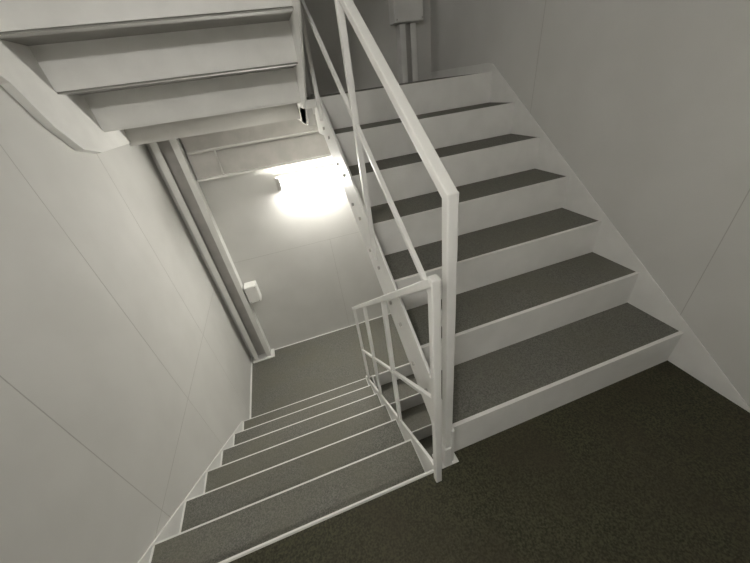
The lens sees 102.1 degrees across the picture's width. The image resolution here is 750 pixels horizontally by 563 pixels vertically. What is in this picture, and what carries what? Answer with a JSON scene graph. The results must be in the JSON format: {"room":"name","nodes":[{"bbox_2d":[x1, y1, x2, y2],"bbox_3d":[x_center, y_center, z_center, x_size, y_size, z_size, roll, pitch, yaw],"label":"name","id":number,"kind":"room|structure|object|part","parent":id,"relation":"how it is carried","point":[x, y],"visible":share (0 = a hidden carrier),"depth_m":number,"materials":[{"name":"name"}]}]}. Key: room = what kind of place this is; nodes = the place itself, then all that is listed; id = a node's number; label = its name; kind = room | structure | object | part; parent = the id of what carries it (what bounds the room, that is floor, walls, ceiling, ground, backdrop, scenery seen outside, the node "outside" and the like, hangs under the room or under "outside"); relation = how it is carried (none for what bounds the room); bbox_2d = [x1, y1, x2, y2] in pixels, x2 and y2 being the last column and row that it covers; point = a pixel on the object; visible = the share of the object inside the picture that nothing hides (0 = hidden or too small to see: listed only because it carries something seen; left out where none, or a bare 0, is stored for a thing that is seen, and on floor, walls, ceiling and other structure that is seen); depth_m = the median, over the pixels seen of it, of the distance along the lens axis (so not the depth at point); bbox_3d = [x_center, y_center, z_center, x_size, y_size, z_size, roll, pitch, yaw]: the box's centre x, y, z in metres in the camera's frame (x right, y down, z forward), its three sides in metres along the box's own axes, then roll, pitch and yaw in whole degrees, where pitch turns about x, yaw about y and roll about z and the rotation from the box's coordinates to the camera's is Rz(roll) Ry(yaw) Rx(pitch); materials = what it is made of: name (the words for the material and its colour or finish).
{"room":"stairwell","nodes":[
{"label":"stairwell","id":0,"kind":"room"},
{"bbox_2d":[0,85,250,562],"bbox_3d":[-1.366,-0.003,1.027,0.120,7.700,4.370,-16,34,-12],"label":"wall","id":1,"kind":"structure","parent":0,"point":[66,344],"depth_m":1.42,"materials":[{"name":"paint"}]},
{"bbox_2d":[0,145,247,537],"bbox_3d":[-1.309,-0.019,1.039,0.001,7.700,4.130,-16,34,-12],"label":"joint","id":2,"kind":"object","parent":1,"relation":"attached to","point":[0,145],"visible":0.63,"depth_m":1.48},
{"bbox_2d":[146,0,430,381],"bbox_3d":[-0.689,-1.425,3.043,2.730,7.700,0.120,-16,34,-12],"label":"wall","id":3,"kind":"structure","parent":0,"point":[300,289],"depth_m":3.36,"materials":[{"name":"paint"}]},
{"bbox_2d":[244,280,261,303],"bbox_3d":[-1.423,0.124,3.528,0.135,0.220,0.140,-16,34,-12],"label":"junction box","id":4,"kind":"object","parent":3,"relation":"attached to","point":[252,291],"visible":1,"depth_m":3.48,"materials":[{"name":"paint"}]},
{"bbox_3d":[-1.403,0.154,3.478,0.119,0.204,0.006,-16,34,-12],"label":"lid","id":5,"kind":"part","parent":4,"relation":"part of","materials":[{"name":"paint"}]},
{"bbox_2d":[197,154,331,181],"bbox_3d":[-0.524,-1.461,2.943,2.440,0.469,0.109,-16,34,-12],"label":"flange","id":6,"kind":"object","parent":3,"relation":"attached to","point":[328,155],"visible":0.25,"depth_m":2.90,"materials":[{"name":"paint"}]},
{"bbox_2d":[187,130,318,174],"bbox_3d":[-0.505,-1.368,2.982,2.420,0.237,0.024,-16,34,-12],"label":"conduit","id":7,"kind":"object","parent":6,"relation":"attached to","point":[314,131],"visible":0.67,"depth_m":2.78,"materials":[{"name":"metal"}]},
{"bbox_2d":[180,114,330,178],"bbox_3d":[-0.527,-1.465,2.952,2.440,0.435,0.010,-16,34,-12],"label":"ceiling","id":8,"kind":"structure","parent":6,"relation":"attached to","point":[246,157],"depth_m":2.84,"materials":[{"name":"grey paint"}]},
{"bbox_2d":[208,232,356,322],"bbox_3d":[-0.454,0.069,3.954,2.730,1.372,0.001,-16,34,-12],"label":"joint","id":9,"kind":"object","parent":3,"relation":"attached to","point":[356,232],"visible":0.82,"depth_m":3.60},
{"bbox_2d":[275,165,339,190],"bbox_3d":[-0.652,-1.069,3.127,0.720,0.140,0.111,-16,34,-12],"label":"wall lamp","id":10,"kind":"object","parent":3,"relation":"attached to","point":[294,180],"visible":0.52,"depth_m":3.09,"materials":[{"name":"paint"}]},
{"bbox_2d":[388,0,423,25],"bbox_3d":[0.262,-2.486,2.611,0.280,0.400,0.140,-16,34,-12],"label":"junction box","id":11,"kind":"object","parent":3,"relation":"attached to","point":[400,11],"visible":0.99,"depth_m":2.63,"materials":[{"name":"paint"}]},
{"bbox_3d":[0.281,-2.456,2.560,0.264,0.384,0.006,-16,34,-12],"label":"lid","id":12,"kind":"part","parent":11,"relation":"part of","materials":[{"name":"paint"}]},
{"bbox_2d":[430,0,749,425],"bbox_3d":[1.319,-0.772,1.597,0.120,7.700,4.370,-16,34,-12],"label":"wall","id":13,"kind":"structure","parent":0,"point":[647,102],"depth_m":1.45,"materials":[{"name":"paint"}]},
{"bbox_2d":[530,2,749,314],"bbox_3d":[1.254,-0.768,1.605,0.001,7.700,1.223,-16,34,-12],"label":"joint","id":14,"kind":"object","parent":13,"relation":"attached to","point":[545,2],"visible":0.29,"depth_m":1.38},
{"bbox_3d":[0.454,2.858,3.440,2.970,0.120,4.370,-16,34,-12],"label":"floor","id":15,"kind":"structure","parent":0,"visible":0},
{"bbox_2d":[0,0,749,562],"bbox_3d":[0.102,0.468,1.873,2.730,5.639,4.130,-16,34,-12],"label":"staircase","id":16,"kind":"structure","parent":15,"relation":"on","point":[555,308],"depth_m":1.56,"materials":[{"name":"metal"}]},
{"bbox_2d":[253,349,274,362],"bbox_3d":[-1.472,0.987,4.021,0.275,0.017,0.149,-16,34,-12],"label":"base plate","id":17,"kind":"object","parent":16,"relation":"on","point":[262,357],"visible":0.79,"depth_m":3.99,"materials":[{"name":"paint"}]},
{"bbox_2d":[149,138,270,359],"bbox_3d":[-1.651,-0.158,3.284,0.210,2.730,0.119,-16,34,-12],"label":"flange","id":18,"kind":"object","parent":17,"relation":"on","point":[179,151],"visible":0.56,"depth_m":3.04,"materials":[{"name":"paint"}]},
{"bbox_2d":[156,140,264,354],"bbox_3d":[-1.659,-0.171,3.305,0.186,2.730,0.010,-16,34,-12],"label":"web","id":19,"kind":"object","parent":17,"relation":"on","point":[165,147],"visible":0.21,"depth_m":3.10,"materials":[{"name":"grey paint"}]},
{"bbox_2d":[300,0,458,467],"bbox_3d":[-0.127,-0.648,1.521,0.095,2.530,2.051,-16,34,-12],"label":"stair railing","id":20,"kind":"object","parent":16,"relation":"on","point":[445,186],"visible":0.77,"depth_m":0.96,"materials":[{"name":"metal"}]},
{"bbox_3d":[-0.153,-0.821,1.423,0.018,1.222,1.984,-16,34,-12],"label":"rail","id":21,"kind":"part","parent":20,"relation":"part of","materials":[{"name":"metal"}]},
{"bbox_3d":[0.319,0.787,1.355,0.095,0.220,0.100,-16,34,-12],"label":"plate","id":22,"kind":"part","parent":20,"relation":"part of","materials":[{"name":"paint"}]},
{"bbox_2d":[352,274,441,482],"bbox_3d":[0.079,0.530,1.946,0.102,2.197,1.510,-16,34,-12],"label":"stair railing","id":23,"kind":"object","parent":16,"relation":"on","point":[432,283],"visible":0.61,"depth_m":1.06,"materials":[{"name":"metal"}]},
{"bbox_3d":[0.043,0.519,1.924,0.016,1.178,1.488,-16,34,-12],"label":"rail","id":24,"kind":"part","parent":23,"relation":"part of","materials":[{"name":"metal"}]},
{"bbox_2d":[396,22,417,83],"bbox_3d":[0.306,-2.145,2.864,0.160,0.442,0.089,-16,34,-12],"label":"pipes","id":25,"kind":"object","parent":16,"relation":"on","point":[400,29],"visible":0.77,"depth_m":2.82,"materials":[{"name":"metal"}]},
{"bbox_2d":[405,24,412,81],"bbox_3d":[0.302,-2.150,2.872,0.136,0.442,0.010,-16,34,-12],"label":"web","id":26,"kind":"object","parent":16,"relation":"on","point":[407,26],"visible":0.21,"depth_m":2.86,"materials":[{"name":"grey paint"}]}
]}

